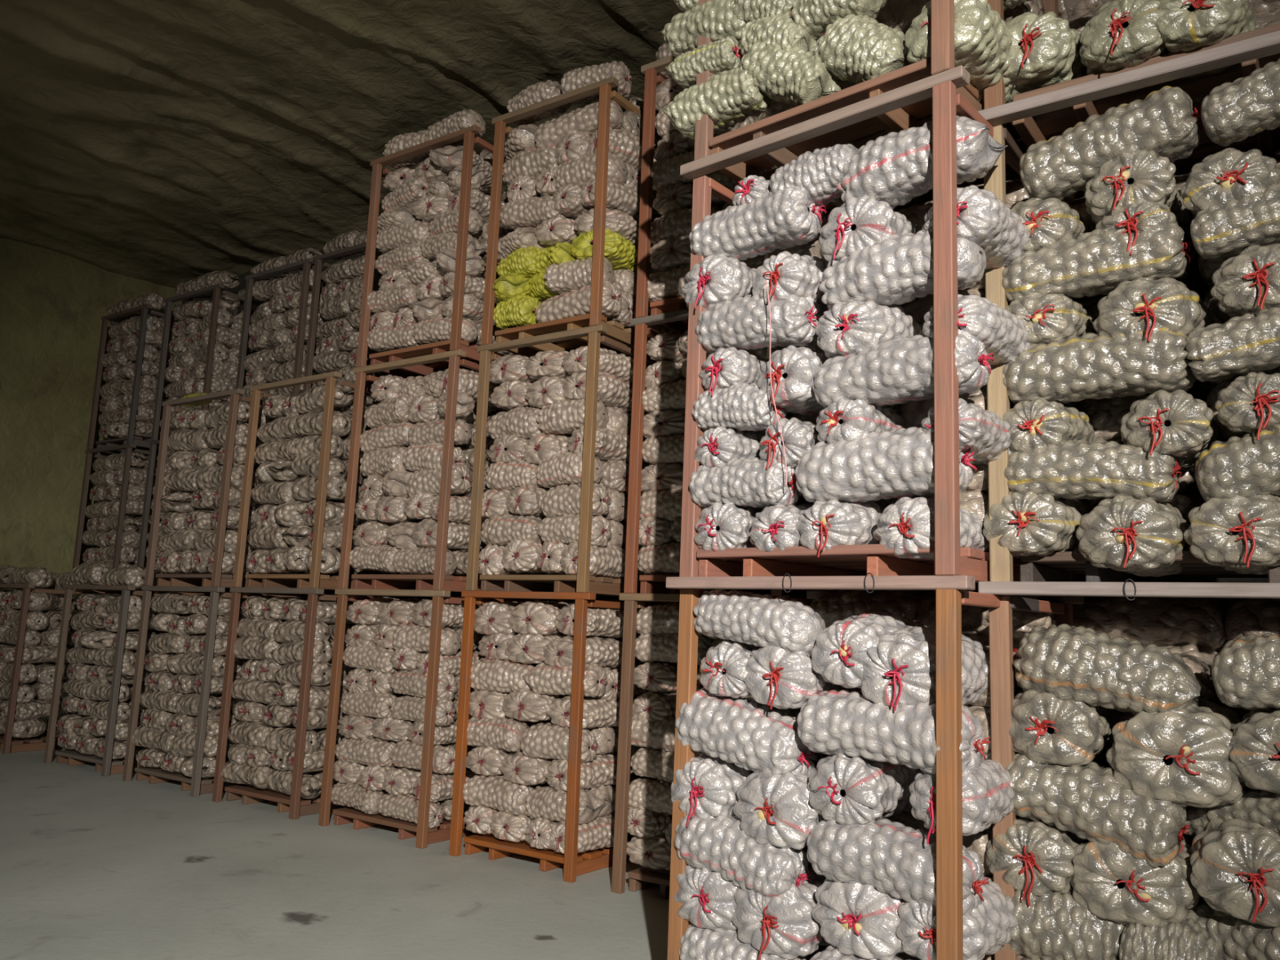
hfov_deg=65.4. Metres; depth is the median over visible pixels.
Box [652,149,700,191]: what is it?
sack
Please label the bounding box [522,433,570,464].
sack
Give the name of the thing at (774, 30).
sack
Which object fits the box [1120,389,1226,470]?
sack
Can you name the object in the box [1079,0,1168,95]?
sack
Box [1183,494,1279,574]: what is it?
sack
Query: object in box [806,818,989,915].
sack
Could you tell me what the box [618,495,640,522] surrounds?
sack
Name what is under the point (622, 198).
sack
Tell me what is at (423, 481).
sack
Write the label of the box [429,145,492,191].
sack
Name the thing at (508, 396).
sack
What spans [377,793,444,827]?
sack
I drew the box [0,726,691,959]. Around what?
floor
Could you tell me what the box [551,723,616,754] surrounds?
sack
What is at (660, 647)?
sack
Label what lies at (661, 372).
sack
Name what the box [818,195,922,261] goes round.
sack
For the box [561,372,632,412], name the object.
sack
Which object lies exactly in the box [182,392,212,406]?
sack
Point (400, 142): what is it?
sack
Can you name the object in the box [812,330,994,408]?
sack
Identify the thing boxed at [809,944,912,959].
sack
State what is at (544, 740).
sack
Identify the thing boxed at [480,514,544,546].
sack
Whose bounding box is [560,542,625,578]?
sack
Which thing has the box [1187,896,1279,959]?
sack
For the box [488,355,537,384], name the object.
sack
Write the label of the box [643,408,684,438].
sack
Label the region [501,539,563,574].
sack
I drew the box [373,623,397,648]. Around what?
sack
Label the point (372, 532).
sack
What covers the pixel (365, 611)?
sack
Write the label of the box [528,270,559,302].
sack
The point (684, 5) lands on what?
sack
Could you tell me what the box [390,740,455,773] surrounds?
sack
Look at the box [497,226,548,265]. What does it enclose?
sack
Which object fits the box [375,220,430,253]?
sack
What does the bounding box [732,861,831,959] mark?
sack
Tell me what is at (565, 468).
sack
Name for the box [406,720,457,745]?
sack
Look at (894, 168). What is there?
sack
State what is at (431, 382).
sack
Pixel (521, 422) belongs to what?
sack
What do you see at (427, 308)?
sack
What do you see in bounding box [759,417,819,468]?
sack
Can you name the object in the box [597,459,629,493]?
sack
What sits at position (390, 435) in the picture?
sack
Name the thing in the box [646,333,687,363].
sack
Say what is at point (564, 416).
sack
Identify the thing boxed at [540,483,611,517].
sack
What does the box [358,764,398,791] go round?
sack
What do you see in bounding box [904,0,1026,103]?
sack
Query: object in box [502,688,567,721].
sack
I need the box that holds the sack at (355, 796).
[330,782,384,814]
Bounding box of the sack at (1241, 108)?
[1200,57,1279,146]
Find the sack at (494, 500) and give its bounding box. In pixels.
[481,488,526,518]
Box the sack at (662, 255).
[649,235,690,271]
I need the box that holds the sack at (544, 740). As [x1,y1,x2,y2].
[520,722,598,763]
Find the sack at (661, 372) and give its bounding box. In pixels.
[644,360,685,387]
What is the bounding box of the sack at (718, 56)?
[665,35,742,88]
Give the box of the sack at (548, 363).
[523,350,578,380]
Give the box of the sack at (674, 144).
[654,130,690,160]
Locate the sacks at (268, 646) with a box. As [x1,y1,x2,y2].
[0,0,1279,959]
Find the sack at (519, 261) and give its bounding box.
[496,246,540,278]
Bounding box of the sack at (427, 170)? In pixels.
[412,157,449,183]
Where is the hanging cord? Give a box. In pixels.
[765,280,786,486]
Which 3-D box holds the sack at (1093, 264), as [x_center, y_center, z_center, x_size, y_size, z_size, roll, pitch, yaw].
[1.647,-0.786,3.626,0.626,0.244,0.249,-4,-10,36]
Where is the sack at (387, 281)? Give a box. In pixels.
[377,268,411,289]
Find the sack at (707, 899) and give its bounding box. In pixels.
[674,865,737,933]
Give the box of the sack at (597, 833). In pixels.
[548,813,614,853]
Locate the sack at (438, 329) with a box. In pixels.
[412,316,478,344]
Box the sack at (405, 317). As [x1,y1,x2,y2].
[392,306,418,327]
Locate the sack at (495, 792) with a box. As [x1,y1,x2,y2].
[462,773,534,815]
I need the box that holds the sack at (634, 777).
[629,774,645,780]
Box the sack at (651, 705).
[632,691,676,721]
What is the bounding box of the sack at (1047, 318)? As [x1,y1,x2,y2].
[1004,292,1097,346]
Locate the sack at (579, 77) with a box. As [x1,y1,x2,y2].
[560,61,631,105]
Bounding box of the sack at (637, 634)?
[605,609,640,639]
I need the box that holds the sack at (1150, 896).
[1068,833,1200,926]
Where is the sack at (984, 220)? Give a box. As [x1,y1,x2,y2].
[921,185,1029,271]
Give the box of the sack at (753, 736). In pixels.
[675,687,819,775]
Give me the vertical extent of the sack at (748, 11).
0.306 m
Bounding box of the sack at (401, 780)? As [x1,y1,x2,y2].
[382,767,420,795]
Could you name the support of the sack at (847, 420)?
on the sack at (899, 463)
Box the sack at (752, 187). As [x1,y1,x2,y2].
[732,174,827,233]
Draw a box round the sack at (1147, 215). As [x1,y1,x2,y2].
[1095,200,1191,281]
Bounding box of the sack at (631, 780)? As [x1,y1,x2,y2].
[610,777,633,790]
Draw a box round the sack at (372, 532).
[351,520,397,546]
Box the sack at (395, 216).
[377,207,422,234]
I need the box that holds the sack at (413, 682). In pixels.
[387,668,458,700]
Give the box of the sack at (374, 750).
[334,736,395,767]
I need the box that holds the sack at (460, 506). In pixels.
[428,495,486,526]
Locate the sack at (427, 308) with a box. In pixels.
[412,298,445,320]
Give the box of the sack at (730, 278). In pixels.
[680,253,756,309]
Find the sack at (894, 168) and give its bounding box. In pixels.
[836,115,1007,209]
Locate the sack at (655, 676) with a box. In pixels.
[633,661,700,692]
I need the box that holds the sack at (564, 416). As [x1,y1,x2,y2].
[536,398,608,434]
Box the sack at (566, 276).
[543,257,614,293]
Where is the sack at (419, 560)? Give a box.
[391,546,457,575]
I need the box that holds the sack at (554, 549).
[535,541,574,573]
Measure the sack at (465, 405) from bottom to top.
0.248 m
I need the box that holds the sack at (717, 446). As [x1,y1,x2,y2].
[694,425,765,466]
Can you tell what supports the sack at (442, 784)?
on the sack at (404, 807)
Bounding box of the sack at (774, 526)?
[749,503,822,551]
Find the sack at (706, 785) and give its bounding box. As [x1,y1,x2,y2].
[671,753,754,826]
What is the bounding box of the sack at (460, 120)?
[425,109,485,149]
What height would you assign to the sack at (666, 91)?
0.238 m
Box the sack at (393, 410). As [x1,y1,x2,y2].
[364,394,415,428]
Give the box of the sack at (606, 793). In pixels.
[585,784,615,816]
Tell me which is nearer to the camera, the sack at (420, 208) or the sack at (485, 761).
the sack at (485, 761)
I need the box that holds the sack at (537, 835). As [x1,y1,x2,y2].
[524,817,559,849]
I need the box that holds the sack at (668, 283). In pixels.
[647,262,690,302]
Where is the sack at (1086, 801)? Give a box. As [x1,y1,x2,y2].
[1004,752,1189,866]
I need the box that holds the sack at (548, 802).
[524,786,606,823]
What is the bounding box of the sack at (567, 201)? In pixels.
[551,184,591,218]
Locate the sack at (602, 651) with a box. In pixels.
[542,635,622,667]
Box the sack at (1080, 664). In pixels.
[1013,623,1208,715]
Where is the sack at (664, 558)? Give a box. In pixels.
[637,542,700,573]
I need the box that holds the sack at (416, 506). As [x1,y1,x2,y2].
[403,493,439,519]
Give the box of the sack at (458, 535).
[411,518,487,551]
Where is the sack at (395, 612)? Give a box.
[377,598,431,626]
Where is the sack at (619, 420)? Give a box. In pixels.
[560,405,631,436]
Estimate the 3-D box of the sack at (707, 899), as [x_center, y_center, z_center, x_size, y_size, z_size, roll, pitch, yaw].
[0.429,1.636,4.038,0.340,0.278,0.606,-6,-12,44]
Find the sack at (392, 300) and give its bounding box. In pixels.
[367,283,421,312]
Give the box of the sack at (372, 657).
[342,644,399,673]
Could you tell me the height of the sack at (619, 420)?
0.252 m
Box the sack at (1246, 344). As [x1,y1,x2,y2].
[1183,306,1279,382]
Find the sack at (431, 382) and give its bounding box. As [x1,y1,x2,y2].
[422,370,446,398]
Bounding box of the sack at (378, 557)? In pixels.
[348,544,400,573]
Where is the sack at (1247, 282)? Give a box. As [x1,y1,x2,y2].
[1210,243,1279,321]
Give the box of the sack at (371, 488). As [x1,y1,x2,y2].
[360,474,386,500]
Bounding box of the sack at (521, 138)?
[504,124,538,163]
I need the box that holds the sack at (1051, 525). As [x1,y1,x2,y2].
[982,491,1087,558]
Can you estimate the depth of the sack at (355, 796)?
7.52 m
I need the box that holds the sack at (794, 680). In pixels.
[743,645,862,709]
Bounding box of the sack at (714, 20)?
[660,0,746,57]
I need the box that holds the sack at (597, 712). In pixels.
[546,695,620,728]
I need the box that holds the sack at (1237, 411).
[1214,372,1279,439]
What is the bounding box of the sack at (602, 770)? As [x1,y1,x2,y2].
[544,752,631,791]
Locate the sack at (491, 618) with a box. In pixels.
[474,600,530,635]
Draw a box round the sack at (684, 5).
[673,0,698,12]
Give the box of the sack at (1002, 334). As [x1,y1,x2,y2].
[922,293,1030,365]
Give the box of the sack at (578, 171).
[554,153,628,188]
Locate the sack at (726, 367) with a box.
[698,346,768,395]
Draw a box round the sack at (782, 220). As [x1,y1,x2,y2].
[688,185,826,260]
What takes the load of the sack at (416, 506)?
on the sack at (458, 535)
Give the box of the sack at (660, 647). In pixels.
[635,632,712,665]
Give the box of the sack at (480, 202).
[447,188,509,229]
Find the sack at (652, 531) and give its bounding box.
[638,516,677,546]
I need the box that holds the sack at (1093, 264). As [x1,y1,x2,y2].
[1001,222,1191,303]
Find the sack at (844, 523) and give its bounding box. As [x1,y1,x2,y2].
[795,499,884,556]
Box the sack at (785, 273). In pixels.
[751,251,828,315]
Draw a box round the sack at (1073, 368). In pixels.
[1002,326,1195,404]
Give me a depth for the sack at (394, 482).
7.75 m
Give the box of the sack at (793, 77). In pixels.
[741,41,841,106]
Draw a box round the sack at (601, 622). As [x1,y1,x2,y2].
[555,602,637,638]
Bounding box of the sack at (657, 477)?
[640,462,683,492]
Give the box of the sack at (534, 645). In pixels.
[505,633,567,663]
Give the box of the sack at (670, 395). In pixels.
[641,378,706,413]
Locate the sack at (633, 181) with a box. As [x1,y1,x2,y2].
[623,164,640,194]
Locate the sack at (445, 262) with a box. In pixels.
[434,248,485,278]
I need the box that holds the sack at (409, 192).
[381,177,428,211]
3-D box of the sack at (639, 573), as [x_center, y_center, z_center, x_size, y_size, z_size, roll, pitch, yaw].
[-0.027,0.630,7.381,0.548,0.258,0.308,-4,-11,37]
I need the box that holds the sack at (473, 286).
[437,271,497,308]
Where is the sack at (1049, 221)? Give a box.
[1010,197,1092,252]
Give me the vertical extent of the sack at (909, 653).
0.300 m
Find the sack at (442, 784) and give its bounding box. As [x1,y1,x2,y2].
[412,768,480,802]
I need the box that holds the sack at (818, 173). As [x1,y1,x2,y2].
[768,143,857,212]
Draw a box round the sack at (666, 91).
[655,76,685,111]
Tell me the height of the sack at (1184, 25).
0.260 m
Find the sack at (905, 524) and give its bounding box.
[873,497,989,560]
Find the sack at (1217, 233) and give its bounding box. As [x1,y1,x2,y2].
[1190,182,1279,260]
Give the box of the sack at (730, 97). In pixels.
[662,65,772,139]
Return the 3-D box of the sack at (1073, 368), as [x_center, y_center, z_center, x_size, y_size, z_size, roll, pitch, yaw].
[1.643,-0.407,3.582,0.645,0.248,0.264,-4,-10,37]
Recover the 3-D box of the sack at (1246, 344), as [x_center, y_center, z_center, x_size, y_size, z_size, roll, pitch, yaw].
[2.076,-0.467,3.234,0.548,0.250,0.221,-4,-10,36]
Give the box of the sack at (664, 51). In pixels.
[655,43,672,79]
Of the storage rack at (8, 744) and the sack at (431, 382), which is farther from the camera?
the storage rack at (8, 744)
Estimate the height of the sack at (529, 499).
0.240 m
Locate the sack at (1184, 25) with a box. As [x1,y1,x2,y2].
[1154,0,1257,102]
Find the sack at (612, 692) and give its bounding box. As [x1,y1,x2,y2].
[596,666,621,701]
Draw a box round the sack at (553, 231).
[534,216,579,247]
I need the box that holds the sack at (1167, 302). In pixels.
[1093,276,1213,342]
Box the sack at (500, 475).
[484,459,543,490]
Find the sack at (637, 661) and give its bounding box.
[601,636,648,664]
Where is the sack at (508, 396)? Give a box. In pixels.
[490,380,545,410]
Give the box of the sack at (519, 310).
[493,294,541,329]
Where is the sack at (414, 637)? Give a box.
[391,622,461,655]
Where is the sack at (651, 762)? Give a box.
[630,747,674,782]
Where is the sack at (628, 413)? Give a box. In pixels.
[625,410,645,439]
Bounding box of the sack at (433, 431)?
[408,418,472,445]
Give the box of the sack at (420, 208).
[411,195,449,222]
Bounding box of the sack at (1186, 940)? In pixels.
[1119,917,1222,959]
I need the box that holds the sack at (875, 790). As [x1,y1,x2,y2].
[807,753,921,825]
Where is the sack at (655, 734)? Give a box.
[631,715,702,757]
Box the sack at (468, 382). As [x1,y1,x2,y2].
[439,368,500,406]
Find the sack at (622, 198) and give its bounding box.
[578,178,652,225]
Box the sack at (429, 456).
[402,442,466,471]
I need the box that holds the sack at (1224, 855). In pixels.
[1189,817,1279,927]
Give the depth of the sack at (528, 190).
7.45 m
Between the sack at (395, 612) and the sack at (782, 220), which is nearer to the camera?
the sack at (782, 220)
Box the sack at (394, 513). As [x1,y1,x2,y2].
[373,495,423,523]
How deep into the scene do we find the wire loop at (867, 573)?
3.48 m
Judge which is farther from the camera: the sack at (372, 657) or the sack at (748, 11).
the sack at (372, 657)
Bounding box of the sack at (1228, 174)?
[1180,147,1279,219]
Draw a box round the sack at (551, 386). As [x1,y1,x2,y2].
[524,376,577,408]
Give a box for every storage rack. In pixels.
[0,583,132,754]
[43,584,231,776]
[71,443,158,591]
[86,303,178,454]
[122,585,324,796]
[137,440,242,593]
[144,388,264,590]
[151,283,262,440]
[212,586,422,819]
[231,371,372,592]
[235,257,325,399]
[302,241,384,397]
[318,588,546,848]
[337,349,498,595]
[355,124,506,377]
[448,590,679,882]
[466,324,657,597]
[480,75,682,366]
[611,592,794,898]
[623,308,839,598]
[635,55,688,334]
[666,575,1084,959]
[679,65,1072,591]
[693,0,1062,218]
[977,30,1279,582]
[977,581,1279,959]
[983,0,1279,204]
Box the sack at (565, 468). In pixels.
[535,451,603,488]
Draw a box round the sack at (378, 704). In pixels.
[340,690,397,718]
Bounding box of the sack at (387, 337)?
[366,324,420,351]
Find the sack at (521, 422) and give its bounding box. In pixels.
[486,406,546,439]
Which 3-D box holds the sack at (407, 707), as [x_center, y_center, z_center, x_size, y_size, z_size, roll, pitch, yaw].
[-1.595,1.696,7.367,0.582,0.205,0.226,-4,-10,37]
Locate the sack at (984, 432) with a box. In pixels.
[920,398,1010,465]
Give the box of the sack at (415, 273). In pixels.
[393,260,438,285]
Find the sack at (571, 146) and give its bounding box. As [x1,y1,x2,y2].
[554,131,590,164]
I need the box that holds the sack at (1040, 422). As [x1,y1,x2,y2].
[1002,397,1097,451]
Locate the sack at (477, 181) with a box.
[447,166,485,194]
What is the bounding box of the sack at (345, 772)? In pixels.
[333,760,368,784]
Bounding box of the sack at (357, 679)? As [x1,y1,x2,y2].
[344,667,375,693]
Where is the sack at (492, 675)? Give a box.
[469,657,535,693]
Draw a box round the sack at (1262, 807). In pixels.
[1183,786,1279,835]
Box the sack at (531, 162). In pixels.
[502,144,559,190]
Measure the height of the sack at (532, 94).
0.257 m
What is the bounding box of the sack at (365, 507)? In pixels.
[354,497,386,521]
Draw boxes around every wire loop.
[782,573,791,592]
[864,573,874,593]
[1123,578,1136,600]
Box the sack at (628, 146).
[586,126,659,177]
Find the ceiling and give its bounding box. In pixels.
[0,0,684,288]
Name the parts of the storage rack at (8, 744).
post, rail, rail, rail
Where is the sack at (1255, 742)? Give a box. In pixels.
[1227,707,1279,794]
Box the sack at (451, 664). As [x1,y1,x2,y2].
[415,649,485,676]
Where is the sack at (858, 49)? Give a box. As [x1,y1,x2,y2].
[814,13,911,84]
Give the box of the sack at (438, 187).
[425,176,453,206]
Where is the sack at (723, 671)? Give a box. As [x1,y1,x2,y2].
[699,640,774,697]
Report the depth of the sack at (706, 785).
3.91 m
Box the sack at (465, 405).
[435,390,475,423]
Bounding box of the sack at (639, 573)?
[622,551,668,581]
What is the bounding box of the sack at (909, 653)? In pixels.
[860,626,990,711]
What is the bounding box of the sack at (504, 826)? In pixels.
[489,810,533,842]
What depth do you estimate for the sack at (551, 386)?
7.00 m
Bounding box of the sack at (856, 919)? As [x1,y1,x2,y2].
[811,878,905,959]
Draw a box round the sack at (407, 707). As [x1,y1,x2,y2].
[390,695,456,726]
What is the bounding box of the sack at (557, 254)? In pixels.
[527,242,578,278]
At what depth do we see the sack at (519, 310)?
7.27 m
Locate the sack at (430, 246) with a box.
[420,231,487,260]
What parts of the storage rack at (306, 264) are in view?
post, rail, post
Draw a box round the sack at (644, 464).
[641,457,652,468]
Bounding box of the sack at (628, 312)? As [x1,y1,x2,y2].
[606,291,635,328]
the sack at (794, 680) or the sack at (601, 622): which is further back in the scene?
the sack at (601, 622)
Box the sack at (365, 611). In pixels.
[346,596,399,624]
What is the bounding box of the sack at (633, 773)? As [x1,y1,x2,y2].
[609,752,645,777]
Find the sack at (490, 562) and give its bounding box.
[478,544,546,574]
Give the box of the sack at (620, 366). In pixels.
[561,346,633,384]
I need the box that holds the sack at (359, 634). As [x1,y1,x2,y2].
[345,624,384,646]
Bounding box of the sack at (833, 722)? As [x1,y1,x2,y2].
[796,689,990,777]
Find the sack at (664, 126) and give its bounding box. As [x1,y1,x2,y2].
[654,105,680,138]
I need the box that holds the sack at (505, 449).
[488,434,537,462]
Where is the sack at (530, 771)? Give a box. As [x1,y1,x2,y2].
[499,751,554,785]
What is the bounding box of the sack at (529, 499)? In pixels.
[506,485,550,517]
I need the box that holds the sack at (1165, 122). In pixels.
[1019,85,1203,200]
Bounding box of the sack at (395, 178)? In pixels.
[382,167,414,191]
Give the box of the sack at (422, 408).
[406,394,475,424]
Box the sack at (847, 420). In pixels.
[815,397,909,444]
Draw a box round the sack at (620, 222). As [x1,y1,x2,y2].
[573,208,639,251]
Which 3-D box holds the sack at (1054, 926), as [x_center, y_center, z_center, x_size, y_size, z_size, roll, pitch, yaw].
[1.444,1.520,3.425,0.464,0.319,0.321,-4,-10,37]
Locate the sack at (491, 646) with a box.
[478,632,525,660]
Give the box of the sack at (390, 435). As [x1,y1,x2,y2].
[359,421,415,453]
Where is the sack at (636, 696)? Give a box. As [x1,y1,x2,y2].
[632,693,644,703]
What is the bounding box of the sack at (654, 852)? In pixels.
[626,835,671,871]
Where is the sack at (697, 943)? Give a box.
[679,923,805,959]
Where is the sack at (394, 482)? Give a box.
[381,468,413,497]
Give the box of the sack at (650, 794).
[628,777,672,814]
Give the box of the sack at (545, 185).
[534,165,569,217]
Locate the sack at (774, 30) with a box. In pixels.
[739,14,818,55]
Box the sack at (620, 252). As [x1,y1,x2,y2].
[570,228,637,274]
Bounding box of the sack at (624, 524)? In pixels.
[620,522,643,550]
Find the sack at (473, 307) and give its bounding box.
[441,293,495,324]
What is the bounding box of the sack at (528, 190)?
[506,175,542,201]
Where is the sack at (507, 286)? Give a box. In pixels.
[492,272,531,304]
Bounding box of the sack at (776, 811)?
[733,760,845,849]
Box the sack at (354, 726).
[337,714,377,739]
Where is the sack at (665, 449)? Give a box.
[641,434,684,464]
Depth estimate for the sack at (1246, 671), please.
3.08 m
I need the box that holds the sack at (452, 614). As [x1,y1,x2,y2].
[409,598,482,627]
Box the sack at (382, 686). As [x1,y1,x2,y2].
[366,670,395,693]
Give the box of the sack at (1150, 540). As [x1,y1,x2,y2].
[1075,495,1191,577]
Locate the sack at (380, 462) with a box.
[360,445,407,476]
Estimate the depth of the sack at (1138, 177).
3.52 m
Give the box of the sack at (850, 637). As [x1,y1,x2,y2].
[811,611,927,688]
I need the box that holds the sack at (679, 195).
[652,182,693,216]
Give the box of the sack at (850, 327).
[814,299,924,358]
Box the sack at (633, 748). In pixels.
[608,726,642,755]
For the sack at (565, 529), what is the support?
on the sack at (608, 561)
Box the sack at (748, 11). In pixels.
[728,0,795,22]
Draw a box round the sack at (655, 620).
[635,603,705,635]
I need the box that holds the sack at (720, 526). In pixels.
[693,502,764,551]
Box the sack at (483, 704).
[469,689,520,719]
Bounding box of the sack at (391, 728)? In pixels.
[370,715,420,741]
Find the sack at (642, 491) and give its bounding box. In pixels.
[622,468,644,496]
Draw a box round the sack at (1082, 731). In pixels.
[1008,689,1113,766]
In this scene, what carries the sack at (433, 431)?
on the sack at (429, 456)
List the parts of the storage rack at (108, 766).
post, rail, rail, post, rail, rail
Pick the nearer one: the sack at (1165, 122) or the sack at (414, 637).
the sack at (1165, 122)
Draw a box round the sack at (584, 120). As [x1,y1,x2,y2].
[533,99,623,147]
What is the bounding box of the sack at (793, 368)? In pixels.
[757,345,828,417]
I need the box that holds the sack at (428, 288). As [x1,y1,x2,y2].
[415,275,447,302]
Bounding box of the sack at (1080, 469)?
[1004,439,1182,502]
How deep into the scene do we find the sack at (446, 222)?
7.81 m
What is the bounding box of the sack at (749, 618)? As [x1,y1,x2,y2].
[693,589,826,654]
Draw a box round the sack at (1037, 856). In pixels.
[986,815,1089,906]
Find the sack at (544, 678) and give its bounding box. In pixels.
[522,662,608,697]
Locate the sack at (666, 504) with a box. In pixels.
[640,488,704,521]
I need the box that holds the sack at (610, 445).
[567,425,630,466]
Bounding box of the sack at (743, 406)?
[692,382,786,431]
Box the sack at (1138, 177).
[1084,149,1193,240]
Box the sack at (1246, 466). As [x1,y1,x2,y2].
[1195,427,1279,502]
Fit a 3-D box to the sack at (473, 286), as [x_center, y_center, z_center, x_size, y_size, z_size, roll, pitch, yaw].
[-1.309,-1.514,7.938,0.596,0.205,0.333,9,-11,-39]
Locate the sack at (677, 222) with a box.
[650,205,720,250]
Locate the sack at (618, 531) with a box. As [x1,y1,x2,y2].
[606,519,626,546]
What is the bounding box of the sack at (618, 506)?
[601,488,627,520]
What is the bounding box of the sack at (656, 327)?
[623,302,659,336]
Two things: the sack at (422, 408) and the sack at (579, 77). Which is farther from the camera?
the sack at (422, 408)
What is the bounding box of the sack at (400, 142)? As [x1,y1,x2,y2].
[382,129,430,168]
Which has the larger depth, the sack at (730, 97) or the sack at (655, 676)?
the sack at (655, 676)
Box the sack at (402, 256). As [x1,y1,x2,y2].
[374,242,432,275]
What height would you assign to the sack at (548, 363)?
0.228 m
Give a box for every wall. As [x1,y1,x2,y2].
[0,236,182,700]
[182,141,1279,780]
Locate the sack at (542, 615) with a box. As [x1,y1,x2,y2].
[507,600,574,635]
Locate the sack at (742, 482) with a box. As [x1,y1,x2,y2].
[688,456,801,507]
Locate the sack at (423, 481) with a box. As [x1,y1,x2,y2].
[405,462,472,496]
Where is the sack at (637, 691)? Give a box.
[609,663,642,695]
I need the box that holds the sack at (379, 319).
[369,311,395,329]
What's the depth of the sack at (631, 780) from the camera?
6.83 m
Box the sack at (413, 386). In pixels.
[385,375,424,398]
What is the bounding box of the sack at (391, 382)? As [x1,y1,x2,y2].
[370,374,404,401]
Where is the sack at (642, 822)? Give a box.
[627,808,671,837]
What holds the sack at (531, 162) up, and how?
on the sack at (528, 190)
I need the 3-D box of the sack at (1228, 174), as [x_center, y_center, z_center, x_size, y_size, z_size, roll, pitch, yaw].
[2.150,-0.983,3.563,0.326,0.260,0.655,-4,-10,36]
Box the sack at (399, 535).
[386,521,429,549]
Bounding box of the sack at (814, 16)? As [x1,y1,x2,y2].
[790,0,887,40]
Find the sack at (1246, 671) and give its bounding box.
[1212,632,1279,710]
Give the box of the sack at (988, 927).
[896,876,1017,959]
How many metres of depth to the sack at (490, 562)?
7.08 m
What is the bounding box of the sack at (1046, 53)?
[1003,11,1087,116]
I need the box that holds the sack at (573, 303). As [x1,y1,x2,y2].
[535,280,622,323]
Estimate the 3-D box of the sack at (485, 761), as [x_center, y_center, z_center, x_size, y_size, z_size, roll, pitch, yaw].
[-0.926,1.961,7.080,0.435,0.236,0.587,-5,-11,40]
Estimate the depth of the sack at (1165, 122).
3.56 m
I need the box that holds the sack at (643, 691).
[636,664,650,693]
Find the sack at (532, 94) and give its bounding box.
[506,80,572,125]
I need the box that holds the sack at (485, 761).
[466,746,516,775]
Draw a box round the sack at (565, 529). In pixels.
[534,513,612,546]
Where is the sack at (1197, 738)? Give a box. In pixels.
[1106,700,1246,808]
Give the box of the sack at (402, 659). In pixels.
[389,648,427,670]
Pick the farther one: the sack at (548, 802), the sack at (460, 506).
the sack at (460, 506)
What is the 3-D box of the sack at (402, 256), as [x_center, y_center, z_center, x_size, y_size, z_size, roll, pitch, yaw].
[-1.965,-1.826,8.234,0.578,0.214,0.233,-4,-10,35]
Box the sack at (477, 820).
[462,805,499,834]
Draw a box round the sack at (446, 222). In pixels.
[427,207,483,235]
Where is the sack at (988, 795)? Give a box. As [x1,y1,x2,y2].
[909,755,1014,844]
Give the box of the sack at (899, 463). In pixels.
[795,426,977,502]
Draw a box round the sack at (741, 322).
[695,294,822,355]
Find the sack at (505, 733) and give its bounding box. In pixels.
[466,716,529,751]
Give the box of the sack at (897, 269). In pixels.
[818,229,986,310]
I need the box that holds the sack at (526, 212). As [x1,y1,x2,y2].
[499,195,566,229]
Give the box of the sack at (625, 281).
[612,269,636,297]
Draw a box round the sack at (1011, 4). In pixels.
[1003,0,1031,11]
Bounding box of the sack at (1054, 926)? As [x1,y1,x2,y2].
[1000,887,1124,959]
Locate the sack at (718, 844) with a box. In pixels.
[674,814,811,904]

